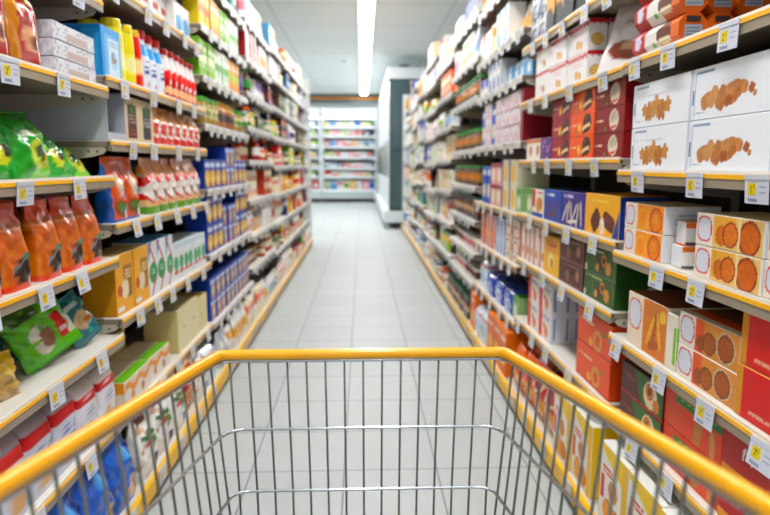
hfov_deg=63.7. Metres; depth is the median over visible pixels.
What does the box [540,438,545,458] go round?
price tag
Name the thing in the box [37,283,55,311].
price tag
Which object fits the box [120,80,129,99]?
price tag
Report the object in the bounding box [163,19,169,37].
price tag
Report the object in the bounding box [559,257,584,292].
box
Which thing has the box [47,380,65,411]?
price tag
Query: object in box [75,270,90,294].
price tag
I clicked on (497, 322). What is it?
cereal box
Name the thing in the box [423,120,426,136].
cereal box
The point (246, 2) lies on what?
box
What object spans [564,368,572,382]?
price tag
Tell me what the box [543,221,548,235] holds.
price tag
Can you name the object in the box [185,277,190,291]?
price tag
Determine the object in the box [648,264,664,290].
price tag
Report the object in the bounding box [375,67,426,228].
fridge
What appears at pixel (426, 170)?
pack
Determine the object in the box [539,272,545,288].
price tag
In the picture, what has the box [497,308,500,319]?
price tag
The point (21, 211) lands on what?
coffee bag
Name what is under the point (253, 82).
box
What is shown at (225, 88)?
price tag
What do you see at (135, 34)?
sauce bottle
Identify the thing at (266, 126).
jam jar
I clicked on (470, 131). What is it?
jar
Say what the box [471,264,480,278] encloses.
tub
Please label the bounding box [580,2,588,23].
price tag
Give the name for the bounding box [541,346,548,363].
price tag
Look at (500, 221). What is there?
box
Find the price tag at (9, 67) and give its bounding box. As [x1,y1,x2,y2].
[0,55,20,85]
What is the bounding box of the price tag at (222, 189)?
[221,188,224,197]
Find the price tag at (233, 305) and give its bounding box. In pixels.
[232,303,235,313]
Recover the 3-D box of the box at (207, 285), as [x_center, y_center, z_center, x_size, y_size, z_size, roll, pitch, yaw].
[-1.039,0.177,3.525,0.120,0.120,0.131,0,9,-2]
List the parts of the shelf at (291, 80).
panel, shelf, shelf, shelf, shelf, shelf, price rail, kick plate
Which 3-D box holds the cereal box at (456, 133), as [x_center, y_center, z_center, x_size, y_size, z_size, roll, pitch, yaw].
[0.700,-1.030,5.747,0.100,0.230,0.171,0,9,-3]
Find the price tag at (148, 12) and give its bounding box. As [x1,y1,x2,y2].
[145,6,152,25]
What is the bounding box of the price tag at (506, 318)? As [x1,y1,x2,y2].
[504,316,508,328]
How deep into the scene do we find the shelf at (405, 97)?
11.75 m
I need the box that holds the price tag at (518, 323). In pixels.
[515,319,520,333]
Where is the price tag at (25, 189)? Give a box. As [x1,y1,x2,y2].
[16,181,34,206]
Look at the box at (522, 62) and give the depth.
3.31 m
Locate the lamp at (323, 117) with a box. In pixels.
[323,117,374,118]
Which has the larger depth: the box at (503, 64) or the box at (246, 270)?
the box at (246, 270)
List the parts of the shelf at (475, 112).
kick plate, shelf, price rail, price rail, price rail, price rail, price rail, price rail, price rail, price rail, shelf, shelf, shelf, shelf, shelf, shelf, shelf, shelf, panel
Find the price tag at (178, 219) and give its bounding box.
[173,210,181,223]
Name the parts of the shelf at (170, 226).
panel, shelf, shelf, shelf, shelf, shelf, shelf, price rail, price rail, price rail, shelf, price rail, price rail, shelf, price rail, price rail, kick plate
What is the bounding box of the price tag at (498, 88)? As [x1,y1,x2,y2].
[497,86,500,97]
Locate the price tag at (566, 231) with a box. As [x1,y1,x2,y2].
[562,227,570,244]
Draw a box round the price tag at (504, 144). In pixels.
[502,143,505,153]
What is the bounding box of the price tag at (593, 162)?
[589,159,598,176]
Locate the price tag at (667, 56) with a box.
[660,43,675,70]
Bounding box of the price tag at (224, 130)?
[223,129,226,138]
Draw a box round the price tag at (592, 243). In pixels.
[587,235,597,254]
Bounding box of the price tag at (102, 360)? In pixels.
[95,349,109,374]
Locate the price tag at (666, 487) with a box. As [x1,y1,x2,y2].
[660,471,674,502]
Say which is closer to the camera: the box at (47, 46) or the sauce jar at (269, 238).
the box at (47, 46)
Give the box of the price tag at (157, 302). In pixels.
[153,296,162,314]
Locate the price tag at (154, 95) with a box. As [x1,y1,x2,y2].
[150,90,157,107]
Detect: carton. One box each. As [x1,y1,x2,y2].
[24,93,126,140]
[182,0,202,22]
[183,35,203,73]
[202,0,204,24]
[202,39,207,75]
[204,0,209,28]
[206,42,212,78]
[209,0,213,32]
[211,46,214,79]
[213,2,217,35]
[214,48,218,81]
[217,7,219,37]
[217,51,221,83]
[219,9,223,41]
[221,53,225,85]
[223,12,226,43]
[225,56,228,87]
[226,16,229,46]
[228,59,230,88]
[229,20,232,49]
[230,61,233,90]
[232,23,234,51]
[233,63,236,92]
[234,25,237,53]
[236,65,238,93]
[256,46,261,68]
[258,13,259,33]
[261,22,270,44]
[261,84,269,104]
[264,52,265,72]
[270,146,278,164]
[272,29,273,46]
[273,173,281,191]
[277,65,280,81]
[280,72,286,88]
[284,98,287,114]
[284,195,291,211]
[286,123,288,139]
[294,171,300,185]
[300,171,302,184]
[302,95,304,106]
[310,130,315,134]
[312,140,317,145]
[312,181,319,188]
[324,140,328,145]
[324,172,331,175]
[325,181,329,188]
[329,130,335,134]
[329,140,336,145]
[329,163,336,166]
[330,181,336,188]
[337,140,343,145]
[337,181,342,188]
[342,130,348,134]
[343,181,349,188]
[344,140,350,145]
[349,130,355,134]
[350,181,356,188]
[352,140,357,145]
[357,130,362,134]
[357,181,361,188]
[358,140,363,145]
[362,181,368,188]
[363,130,369,134]
[364,140,368,145]
[364,163,371,166]
[369,140,373,145]
[369,181,373,188]
[413,170,417,182]
[437,61,439,79]
[437,141,445,158]
[440,169,447,188]
[446,43,447,62]
[446,170,448,189]
[450,170,459,191]
[453,34,457,56]
[457,51,462,73]
[477,26,490,55]
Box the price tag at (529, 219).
[526,216,532,229]
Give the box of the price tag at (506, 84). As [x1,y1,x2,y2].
[504,82,507,94]
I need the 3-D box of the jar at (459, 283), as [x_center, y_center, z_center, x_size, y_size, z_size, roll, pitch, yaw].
[0.632,0.299,5.176,0.084,0.172,0.084,-2,9,-14]
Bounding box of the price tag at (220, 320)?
[219,316,222,328]
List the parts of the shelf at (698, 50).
kick plate, shelf, price rail, shelf, shelf, price rail, price rail, shelf, price rail, shelf, price rail, shelf, panel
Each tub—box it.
[455,225,466,237]
[457,227,470,238]
[458,253,466,265]
[459,228,472,240]
[460,255,467,268]
[461,230,475,242]
[462,257,475,270]
[463,231,477,244]
[465,233,480,246]
[465,260,479,273]
[468,234,480,248]
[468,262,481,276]
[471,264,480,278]
[472,237,480,250]
[473,267,480,279]
[474,238,484,253]
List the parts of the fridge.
door, door, door, door, door, handle, door, handle, door, handle, door, handle, door, frame, panel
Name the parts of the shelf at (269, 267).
panel, shelf, shelf, shelf, shelf, shelf, shelf, shelf, price rail, price rail, shelf, price rail, price rail, price rail, price rail, price rail, price rail, kick plate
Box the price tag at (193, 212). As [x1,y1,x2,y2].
[190,206,196,218]
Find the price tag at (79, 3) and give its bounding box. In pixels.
[73,0,84,10]
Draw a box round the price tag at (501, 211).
[499,209,502,219]
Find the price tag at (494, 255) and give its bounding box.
[492,253,495,263]
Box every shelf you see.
[0,0,150,514]
[16,0,226,499]
[131,0,262,379]
[195,16,282,322]
[230,44,296,289]
[256,66,306,266]
[271,78,313,252]
[401,95,432,232]
[406,86,441,239]
[412,90,453,252]
[419,55,471,271]
[428,56,493,294]
[442,10,526,328]
[464,0,595,389]
[501,0,740,514]
[582,4,769,514]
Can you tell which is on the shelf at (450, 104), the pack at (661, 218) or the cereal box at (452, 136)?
the cereal box at (452, 136)
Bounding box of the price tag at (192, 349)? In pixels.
[190,344,195,359]
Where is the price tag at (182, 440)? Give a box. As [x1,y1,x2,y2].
[180,433,185,451]
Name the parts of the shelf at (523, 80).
kick plate, price rail, price rail, price rail, price rail, price rail, price rail, price rail, shelf, shelf, shelf, shelf, shelf, shelf, shelf, panel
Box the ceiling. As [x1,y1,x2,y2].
[249,0,470,93]
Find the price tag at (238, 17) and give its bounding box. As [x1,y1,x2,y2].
[237,14,239,25]
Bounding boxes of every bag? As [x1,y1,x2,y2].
[0,0,8,55]
[0,111,50,178]
[0,131,13,179]
[0,199,21,223]
[0,202,30,294]
[0,272,1,297]
[0,295,81,374]
[0,336,18,361]
[0,349,20,402]
[0,431,26,514]
[2,0,40,65]
[10,410,53,505]
[19,196,41,215]
[20,199,61,281]
[39,391,75,475]
[42,134,74,177]
[44,194,61,210]
[46,489,79,514]
[48,196,82,272]
[57,146,90,176]
[58,289,101,348]
[65,376,96,430]
[69,457,114,514]
[70,194,101,264]
[83,366,114,418]
[94,156,126,222]
[101,432,135,514]
[116,157,139,218]
[122,412,157,481]
[135,158,159,213]
[148,399,172,455]
[149,158,168,211]
[152,107,161,143]
[154,107,168,144]
[159,158,177,208]
[162,109,174,144]
[166,373,185,434]
[169,111,181,145]
[169,159,186,206]
[174,357,192,405]
[176,113,188,146]
[178,159,194,204]
[183,115,194,146]
[186,159,199,203]
[189,117,199,147]
[189,348,206,400]
[212,330,224,368]
[219,328,228,349]
[223,323,231,349]
[228,314,239,346]
[234,309,242,341]
[237,306,244,336]
[240,302,247,333]
[247,211,251,230]
[249,210,253,229]
[250,293,257,318]
[259,203,265,226]
[260,281,265,305]
[262,202,267,225]
[262,278,267,302]
[264,202,269,223]
[264,276,270,295]
[267,201,271,222]
[268,273,273,294]
[269,203,273,220]
[271,270,274,289]
[272,199,276,216]
[273,268,277,287]
[274,198,278,218]
[275,263,280,282]
[278,197,282,215]
[278,224,284,238]
[279,261,282,280]
[281,258,284,274]
[290,215,295,229]
[291,62,294,75]
[297,192,300,205]
[298,234,303,244]
[411,207,415,217]
[417,187,420,201]
[424,100,428,113]
[427,171,432,187]
[432,118,436,135]
[433,195,436,213]
[435,196,439,213]
[441,112,446,127]
[442,200,445,217]
[444,201,447,218]
[444,231,447,250]
[446,233,451,251]
[447,199,452,222]
[450,200,456,223]
[456,116,462,124]
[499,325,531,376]
[513,341,527,395]
[521,2,531,26]
[522,350,538,406]
[527,8,531,26]
[531,344,541,359]
[532,358,551,425]
[544,371,554,431]
[547,357,556,372]
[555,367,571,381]
[596,4,641,73]
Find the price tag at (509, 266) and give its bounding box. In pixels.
[506,263,511,275]
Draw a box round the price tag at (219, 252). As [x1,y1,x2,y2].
[217,251,221,261]
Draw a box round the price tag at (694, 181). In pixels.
[685,173,703,198]
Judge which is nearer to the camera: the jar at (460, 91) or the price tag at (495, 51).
the price tag at (495, 51)
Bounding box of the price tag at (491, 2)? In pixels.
[490,0,492,11]
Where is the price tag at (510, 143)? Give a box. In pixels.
[509,142,512,153]
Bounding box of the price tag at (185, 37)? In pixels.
[183,33,187,48]
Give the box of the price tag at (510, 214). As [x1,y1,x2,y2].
[508,212,512,223]
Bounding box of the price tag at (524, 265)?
[521,262,526,275]
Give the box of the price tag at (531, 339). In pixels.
[528,333,534,348]
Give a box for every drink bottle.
[133,29,150,88]
[144,35,157,91]
[151,39,164,93]
[159,48,171,96]
[167,52,177,98]
[173,55,183,100]
[179,58,187,101]
[183,61,191,103]
[188,64,196,105]
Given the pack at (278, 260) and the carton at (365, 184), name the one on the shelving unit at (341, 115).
the carton at (365, 184)
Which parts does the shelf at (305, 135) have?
shelf, panel, shelf, shelf, shelf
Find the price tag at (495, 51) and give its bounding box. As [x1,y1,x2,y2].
[494,49,497,60]
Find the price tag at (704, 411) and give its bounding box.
[694,396,715,432]
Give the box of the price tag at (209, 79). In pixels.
[208,77,211,89]
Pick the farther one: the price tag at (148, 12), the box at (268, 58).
the box at (268, 58)
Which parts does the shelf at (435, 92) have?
kick plate, price rail, price rail, price rail, shelf, shelf, shelf, shelf, shelf, shelf, shelf, shelf, shelf, panel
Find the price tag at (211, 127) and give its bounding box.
[210,125,213,136]
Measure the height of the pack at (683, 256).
0.060 m
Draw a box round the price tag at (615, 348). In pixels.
[609,337,622,361]
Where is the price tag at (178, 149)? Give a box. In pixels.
[176,147,181,160]
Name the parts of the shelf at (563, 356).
kick plate, shelf, price rail, price rail, price rail, price rail, shelf, price rail, price rail, shelf, shelf, shelf, shelf, shelf, panel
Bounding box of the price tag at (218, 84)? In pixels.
[217,82,220,93]
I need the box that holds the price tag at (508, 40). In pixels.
[506,37,510,50]
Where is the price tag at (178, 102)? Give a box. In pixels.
[176,99,181,113]
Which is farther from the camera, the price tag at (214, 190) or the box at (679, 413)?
the price tag at (214, 190)
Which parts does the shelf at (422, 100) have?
shelf, shelf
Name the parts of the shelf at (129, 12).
panel, shelf, shelf, shelf, shelf, shelf, price rail, price rail, price rail, price rail, price rail, shelf, shelf, price rail, kick plate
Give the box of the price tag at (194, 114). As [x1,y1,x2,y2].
[191,105,196,118]
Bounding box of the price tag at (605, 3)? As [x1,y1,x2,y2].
[602,0,611,10]
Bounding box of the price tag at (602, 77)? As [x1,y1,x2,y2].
[597,71,607,92]
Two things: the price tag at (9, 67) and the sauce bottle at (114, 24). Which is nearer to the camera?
the price tag at (9, 67)
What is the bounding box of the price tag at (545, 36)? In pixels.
[542,31,548,47]
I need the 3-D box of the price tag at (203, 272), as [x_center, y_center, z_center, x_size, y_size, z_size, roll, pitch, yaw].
[-0.943,0.085,3.220,0.008,0.062,0.077,0,9,-1]
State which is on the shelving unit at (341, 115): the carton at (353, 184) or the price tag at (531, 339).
the carton at (353, 184)
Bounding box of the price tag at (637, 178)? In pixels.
[631,171,644,192]
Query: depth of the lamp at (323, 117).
20.57 m
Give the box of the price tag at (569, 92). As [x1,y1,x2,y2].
[565,84,572,101]
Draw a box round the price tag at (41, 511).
[35,506,45,514]
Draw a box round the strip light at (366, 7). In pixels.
[359,0,374,94]
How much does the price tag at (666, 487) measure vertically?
0.061 m
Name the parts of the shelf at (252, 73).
panel, shelf, shelf, shelf, shelf, shelf, shelf, shelf, shelf, price rail, price rail, shelf, price rail, price rail, price rail, price rail, price rail, price rail, kick plate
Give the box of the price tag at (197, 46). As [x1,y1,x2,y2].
[194,42,199,56]
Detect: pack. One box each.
[197,342,215,386]
[235,298,251,328]
[243,294,254,322]
[247,206,254,231]
[247,286,260,313]
[249,205,257,229]
[253,205,259,227]
[254,282,263,309]
[276,255,286,274]
[278,48,286,64]
[280,253,288,272]
[281,197,288,214]
[281,251,289,269]
[284,249,291,267]
[285,51,288,67]
[300,189,306,201]
[302,229,308,242]
[418,105,423,117]
[422,191,426,204]
[424,168,431,183]
[440,196,445,214]
[441,197,449,215]
[443,226,452,234]
[474,304,495,337]
[480,311,487,346]
[481,34,486,61]
[481,258,506,289]
[485,29,490,57]
[486,270,519,297]
[489,23,496,54]
[495,277,528,306]
[504,284,528,315]
[623,227,677,262]
[625,202,720,234]
[632,12,706,56]
[634,0,708,33]
[638,0,652,5]
[671,243,694,268]
[676,220,696,244]
[693,244,767,295]
[696,212,769,258]
[701,0,736,16]
[705,12,733,28]
[729,0,767,17]
[762,260,769,298]
[766,224,769,259]
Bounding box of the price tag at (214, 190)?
[212,189,217,199]
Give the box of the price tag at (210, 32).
[209,29,212,42]
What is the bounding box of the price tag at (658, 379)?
[650,366,667,395]
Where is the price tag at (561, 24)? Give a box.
[558,19,564,37]
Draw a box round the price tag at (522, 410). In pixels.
[522,410,526,428]
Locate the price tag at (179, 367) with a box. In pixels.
[175,359,182,372]
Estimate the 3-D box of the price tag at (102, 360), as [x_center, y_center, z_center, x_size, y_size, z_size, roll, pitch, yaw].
[-0.894,0.329,1.962,0.012,0.060,0.076,0,9,-2]
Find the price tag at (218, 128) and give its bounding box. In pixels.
[217,127,219,137]
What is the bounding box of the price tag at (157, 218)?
[153,215,162,230]
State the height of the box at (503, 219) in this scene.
0.220 m
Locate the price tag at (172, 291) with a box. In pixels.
[169,287,176,303]
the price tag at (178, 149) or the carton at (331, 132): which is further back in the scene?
the carton at (331, 132)
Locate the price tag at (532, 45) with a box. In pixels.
[529,40,534,56]
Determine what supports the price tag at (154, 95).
attached to the shelf at (129, 12)
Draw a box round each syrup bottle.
[242,68,249,91]
[251,136,258,159]
[256,136,259,159]
[291,172,294,187]
[294,171,297,186]
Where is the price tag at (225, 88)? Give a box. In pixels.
[224,86,226,96]
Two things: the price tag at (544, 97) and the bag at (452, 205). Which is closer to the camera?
the price tag at (544, 97)
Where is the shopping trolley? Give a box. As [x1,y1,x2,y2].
[0,347,769,514]
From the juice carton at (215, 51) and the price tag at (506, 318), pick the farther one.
the juice carton at (215, 51)
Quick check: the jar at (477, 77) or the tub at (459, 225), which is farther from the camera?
the tub at (459, 225)
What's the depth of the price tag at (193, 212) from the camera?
3.02 m
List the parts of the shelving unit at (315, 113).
panel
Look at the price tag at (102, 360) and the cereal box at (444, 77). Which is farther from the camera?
the cereal box at (444, 77)
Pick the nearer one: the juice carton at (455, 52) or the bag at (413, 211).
the juice carton at (455, 52)
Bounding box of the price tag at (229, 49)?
[228,46,230,57]
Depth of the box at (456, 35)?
5.42 m
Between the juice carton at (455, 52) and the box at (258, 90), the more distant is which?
the juice carton at (455, 52)
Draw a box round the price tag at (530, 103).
[528,99,533,113]
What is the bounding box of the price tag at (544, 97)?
[542,93,548,108]
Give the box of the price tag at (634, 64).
[628,56,640,80]
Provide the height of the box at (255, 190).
0.110 m
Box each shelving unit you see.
[310,108,322,201]
[321,108,376,201]
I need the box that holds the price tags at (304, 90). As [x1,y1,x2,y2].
[266,40,455,300]
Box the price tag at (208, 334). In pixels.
[205,328,210,341]
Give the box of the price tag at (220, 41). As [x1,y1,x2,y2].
[218,38,221,49]
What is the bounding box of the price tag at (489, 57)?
[488,54,491,65]
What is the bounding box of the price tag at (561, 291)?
[557,284,566,301]
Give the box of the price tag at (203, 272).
[201,267,205,280]
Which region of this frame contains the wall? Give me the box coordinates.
[310,103,377,191]
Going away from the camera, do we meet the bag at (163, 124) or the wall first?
the bag at (163, 124)
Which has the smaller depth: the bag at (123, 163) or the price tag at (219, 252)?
the bag at (123, 163)
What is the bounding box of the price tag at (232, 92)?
[231,90,233,100]
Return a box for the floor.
[148,201,578,514]
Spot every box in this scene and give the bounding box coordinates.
[36,19,93,53]
[38,37,94,69]
[40,56,95,82]
[61,23,121,78]
[82,250,134,316]
[103,245,149,305]
[106,328,125,361]
[109,360,149,407]
[110,342,169,381]
[112,240,158,296]
[123,237,166,290]
[124,97,140,141]
[134,234,174,285]
[139,100,153,142]
[141,0,148,6]
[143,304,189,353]
[149,0,158,14]
[158,0,165,19]
[162,296,198,341]
[165,0,181,31]
[172,234,200,266]
[172,235,197,269]
[172,237,192,271]
[172,239,188,275]
[173,241,183,278]
[173,243,178,280]
[174,232,205,264]
[176,292,207,330]
[181,6,189,37]
[185,195,212,225]
[185,224,213,254]
[189,276,215,300]
[192,160,210,188]
[204,194,217,222]
[206,147,229,166]
[206,272,220,295]
[207,269,224,290]
[207,297,216,321]
[210,160,215,187]
[211,265,229,286]
[212,222,218,250]
[212,262,234,282]
[215,160,220,186]
[216,259,237,278]
[216,292,221,315]
[217,194,222,220]
[217,220,223,247]
[220,160,226,186]
[221,288,225,309]
[222,190,239,213]
[222,202,235,220]
[222,204,232,223]
[222,205,226,224]
[222,256,241,275]
[223,224,227,244]
[225,253,244,271]
[225,284,230,305]
[226,0,235,10]
[226,167,230,185]
[227,222,232,242]
[229,148,233,166]
[230,167,234,184]
[230,280,234,300]
[231,251,247,268]
[232,220,236,239]
[234,161,237,183]
[234,276,238,296]
[236,213,239,236]
[237,26,247,42]
[238,40,247,55]
[238,161,241,183]
[238,273,241,291]
[239,76,243,90]
[239,189,243,211]
[239,211,243,234]
[242,161,245,182]
[242,270,245,288]
[243,189,246,210]
[244,0,249,20]
[244,210,246,232]
[245,170,247,199]
[245,267,248,284]
[247,170,255,183]
[247,171,250,182]
[248,31,249,46]
[249,3,251,23]
[249,108,256,115]
[249,170,253,183]
[250,33,252,48]
[250,47,253,61]
[250,79,256,95]
[251,184,253,197]
[252,7,254,27]
[253,36,255,51]
[253,50,256,64]
[253,184,256,196]
[254,116,259,128]
[255,11,257,31]
[257,81,259,97]
[257,170,266,182]
[257,182,266,194]
[259,83,261,99]
[259,112,268,119]
[260,117,262,129]
[262,85,263,100]
[266,55,271,73]
[267,182,269,193]
[269,87,271,98]
[271,177,273,192]
[272,94,280,109]
[272,117,282,128]
[274,177,275,193]
[277,176,278,192]
[278,128,282,137]
[281,146,290,155]
[284,175,285,190]
[290,83,293,95]
[292,196,295,209]
[294,64,298,80]
[294,103,296,120]
[295,131,298,142]
[297,90,301,103]
[298,112,304,119]
[299,119,304,125]
[409,133,414,143]
[417,231,424,239]
[421,77,422,92]
[421,121,422,137]
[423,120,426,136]
[426,121,433,138]
[428,48,429,65]
[429,245,438,255]
[431,42,439,61]
[431,68,434,84]
[432,144,433,162]
[433,143,435,162]
[441,77,442,98]
[441,143,445,158]
[442,47,444,59]
[443,73,445,96]
[444,35,452,45]
[446,71,448,94]
[446,136,448,158]
[448,68,454,92]
[449,135,450,158]
[451,134,453,158]
[454,133,458,158]
[455,22,457,39]
[457,19,459,37]
[460,15,465,32]
[462,42,464,57]
[465,39,467,54]
[466,2,469,25]
[467,51,469,64]
[468,35,470,51]
[470,0,473,19]
[470,31,476,48]
[470,47,473,60]
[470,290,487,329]
[473,0,482,15]
[474,35,476,57]
[480,80,485,96]
[481,210,487,242]
[482,111,484,145]
[482,167,486,202]
[485,78,488,93]
[485,103,495,118]
[485,117,491,132]
[485,132,491,144]
[485,211,489,244]
[486,167,490,203]
[487,212,493,245]
[487,311,501,346]
[488,65,492,91]
[489,213,496,248]
[490,184,495,204]
[491,106,495,143]
[491,163,496,183]
[492,61,496,89]
[492,214,498,250]
[493,318,508,365]
[495,113,502,129]
[495,129,502,143]
[495,185,501,206]
[495,216,504,252]
[496,9,502,48]
[496,58,517,87]
[496,98,503,115]
[496,163,501,184]
[499,217,505,253]
[501,184,508,208]
[501,218,505,256]
[502,1,526,43]
[502,160,508,184]
[503,94,511,112]
[503,111,510,127]
[503,127,510,142]
[505,217,512,260]
[507,65,513,81]
[508,185,548,211]
[509,159,548,185]
[510,124,519,140]
[511,89,520,109]
[511,107,520,125]
[512,220,521,265]
[513,294,528,317]
[514,61,519,77]
[516,188,526,211]
[519,57,525,74]
[520,87,552,140]
[520,222,526,258]
[525,224,532,260]
[526,56,535,73]
[526,187,572,214]
[527,139,533,159]
[527,299,538,332]
[528,273,539,305]
[529,225,538,263]
[531,18,538,41]
[532,0,538,21]
[532,188,566,217]
[533,138,540,158]
[533,227,540,266]
[535,69,549,96]
[536,42,550,74]
[538,10,546,36]
[538,307,571,343]
[539,0,546,15]
[539,228,555,268]
[539,283,571,315]
[540,137,551,158]
[543,233,560,278]
[544,189,593,223]
[546,0,555,31]
[549,60,567,91]
[550,31,568,67]
[551,138,569,158]
[552,117,570,139]
[553,97,571,120]
[553,393,572,470]
[555,0,563,24]
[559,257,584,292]
[560,235,586,267]
[561,191,606,230]
[563,0,574,18]
[567,50,604,84]
[568,18,607,58]
[569,135,593,157]
[570,111,595,137]
[570,315,578,343]
[571,87,596,115]
[571,406,618,499]
[572,300,580,314]
[575,0,585,10]
[576,339,621,401]
[578,306,628,364]
[584,192,668,239]
[584,269,668,310]
[585,244,664,282]
[593,131,631,157]
[595,104,633,134]
[596,77,645,110]
[598,439,650,514]
[606,18,615,46]
[620,389,663,433]
[621,359,665,422]
[627,290,734,364]
[627,470,686,514]
[630,122,688,169]
[632,71,692,128]
[661,508,693,514]
[663,421,717,510]
[664,386,724,466]
[665,312,680,371]
[676,342,736,409]
[679,309,743,372]
[686,111,769,171]
[690,49,769,120]
[717,496,743,514]
[721,429,769,494]
[734,362,769,434]
[740,312,769,376]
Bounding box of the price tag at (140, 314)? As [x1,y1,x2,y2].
[135,307,145,327]
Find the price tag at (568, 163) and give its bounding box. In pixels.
[565,160,572,175]
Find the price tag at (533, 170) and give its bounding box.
[531,160,536,173]
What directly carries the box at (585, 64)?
on the shelf at (563, 356)
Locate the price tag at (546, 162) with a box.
[544,160,549,174]
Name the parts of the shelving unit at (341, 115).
panel, price rail, price rail, price rail, price rail, price rail, price rail, panel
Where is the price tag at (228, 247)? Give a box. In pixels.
[227,245,230,255]
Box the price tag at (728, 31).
[717,18,740,52]
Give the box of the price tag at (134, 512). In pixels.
[131,507,136,514]
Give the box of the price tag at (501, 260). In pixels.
[499,258,503,269]
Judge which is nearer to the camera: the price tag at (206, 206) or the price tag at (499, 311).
the price tag at (206, 206)
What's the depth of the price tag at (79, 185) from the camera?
1.81 m
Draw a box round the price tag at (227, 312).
[226,309,230,320]
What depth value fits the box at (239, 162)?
4.34 m
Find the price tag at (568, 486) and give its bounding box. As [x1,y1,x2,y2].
[565,478,571,500]
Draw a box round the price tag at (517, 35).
[515,29,519,44]
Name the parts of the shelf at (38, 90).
shelf, shelf, price rail, shelf, price rail, shelf, price rail, shelf, price rail, shelf, price rail, price rail, shelf, kick plate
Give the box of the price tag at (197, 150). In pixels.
[195,148,199,160]
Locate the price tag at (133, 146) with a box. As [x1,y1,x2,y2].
[129,142,137,159]
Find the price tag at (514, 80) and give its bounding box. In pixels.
[512,77,516,90]
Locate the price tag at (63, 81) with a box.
[56,72,70,97]
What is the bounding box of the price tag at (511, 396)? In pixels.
[510,393,513,408]
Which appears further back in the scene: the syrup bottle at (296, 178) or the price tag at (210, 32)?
the syrup bottle at (296, 178)
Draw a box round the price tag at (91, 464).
[84,450,98,480]
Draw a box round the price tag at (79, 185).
[72,178,86,199]
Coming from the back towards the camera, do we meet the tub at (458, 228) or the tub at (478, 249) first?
the tub at (458, 228)
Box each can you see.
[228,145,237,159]
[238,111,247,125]
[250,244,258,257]
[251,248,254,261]
[258,243,264,256]
[260,148,263,159]
[273,154,276,164]
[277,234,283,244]
[290,224,293,233]
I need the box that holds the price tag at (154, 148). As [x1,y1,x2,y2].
[150,144,157,159]
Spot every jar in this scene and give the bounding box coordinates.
[193,95,205,123]
[204,97,208,123]
[207,99,210,123]
[209,100,215,125]
[214,101,218,125]
[216,101,220,126]
[219,103,223,127]
[222,104,225,127]
[224,105,228,128]
[227,106,231,129]
[230,107,233,129]
[233,109,235,130]
[235,111,238,131]
[238,112,240,131]
[239,106,249,125]
[240,113,242,132]
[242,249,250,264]
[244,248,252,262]
[260,234,268,251]
[263,120,269,132]
[264,233,270,249]
[268,153,272,160]
[269,120,274,134]
[283,152,287,164]
[285,228,288,238]
[287,176,290,188]
[420,239,425,249]
[430,224,436,235]
[432,228,437,238]
[434,256,440,264]
[436,260,443,273]
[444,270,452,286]
[447,272,454,290]
[450,275,457,293]
[452,278,461,298]
[454,281,462,301]
[455,134,457,150]
[456,282,463,303]
[457,165,459,182]
[458,89,461,105]
[458,133,460,150]
[458,192,467,212]
[458,285,466,305]
[459,165,461,182]
[459,287,466,308]
[460,165,462,183]
[460,193,462,212]
[461,132,463,149]
[461,289,470,310]
[462,165,464,183]
[462,193,471,213]
[463,132,465,149]
[463,291,470,312]
[464,85,466,101]
[464,165,466,183]
[464,293,470,316]
[465,84,468,101]
[465,194,475,215]
[466,131,468,149]
[466,295,470,319]
[467,165,470,184]
[467,195,469,216]
[468,82,470,99]
[468,130,471,148]
[469,165,472,185]
[469,195,478,217]
[471,79,474,97]
[471,129,473,148]
[471,196,481,218]
[472,129,475,148]
[472,165,475,185]
[473,77,476,96]
[473,197,476,219]
[474,128,477,147]
[474,165,477,185]
[475,75,479,95]
[476,165,487,186]
[476,197,485,220]
[477,127,481,146]
[478,73,488,94]
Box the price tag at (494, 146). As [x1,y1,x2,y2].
[493,144,495,154]
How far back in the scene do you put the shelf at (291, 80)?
7.76 m
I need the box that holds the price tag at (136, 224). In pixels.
[131,219,142,237]
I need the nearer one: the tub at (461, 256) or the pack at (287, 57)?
the tub at (461, 256)
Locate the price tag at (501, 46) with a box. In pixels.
[500,43,503,56]
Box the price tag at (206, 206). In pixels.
[204,203,209,214]
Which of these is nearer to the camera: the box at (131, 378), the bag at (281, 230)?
the box at (131, 378)
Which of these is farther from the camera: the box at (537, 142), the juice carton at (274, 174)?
the juice carton at (274, 174)
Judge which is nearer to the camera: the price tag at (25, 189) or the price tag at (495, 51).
the price tag at (25, 189)
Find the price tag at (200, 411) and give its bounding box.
[199,407,202,421]
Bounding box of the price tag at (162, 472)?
[159,462,165,485]
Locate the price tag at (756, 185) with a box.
[744,174,769,204]
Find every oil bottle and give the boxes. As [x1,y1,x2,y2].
[233,143,241,159]
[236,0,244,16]
[240,142,243,159]
[241,142,246,159]
[248,138,252,159]
[260,139,267,160]
[297,149,301,164]
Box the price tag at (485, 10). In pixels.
[484,7,486,18]
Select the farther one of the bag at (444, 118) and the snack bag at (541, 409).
the bag at (444, 118)
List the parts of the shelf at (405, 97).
panel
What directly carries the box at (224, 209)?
on the box at (225, 231)
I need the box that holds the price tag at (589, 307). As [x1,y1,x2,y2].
[583,300,594,321]
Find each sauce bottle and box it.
[77,18,97,23]
[99,17,125,79]
[121,24,135,83]
[132,29,143,86]
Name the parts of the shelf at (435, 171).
shelf, panel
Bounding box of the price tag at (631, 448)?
[623,438,638,464]
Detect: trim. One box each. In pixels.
[309,94,380,103]
[309,97,379,99]
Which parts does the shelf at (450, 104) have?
kick plate, price rail, price rail, price rail, price rail, price rail, price rail, price rail, shelf, shelf, shelf, shelf, shelf, shelf, shelf, shelf, panel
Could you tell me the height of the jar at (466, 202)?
0.172 m
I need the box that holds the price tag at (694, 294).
[685,277,705,307]
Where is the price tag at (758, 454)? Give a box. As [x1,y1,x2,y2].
[745,434,769,478]

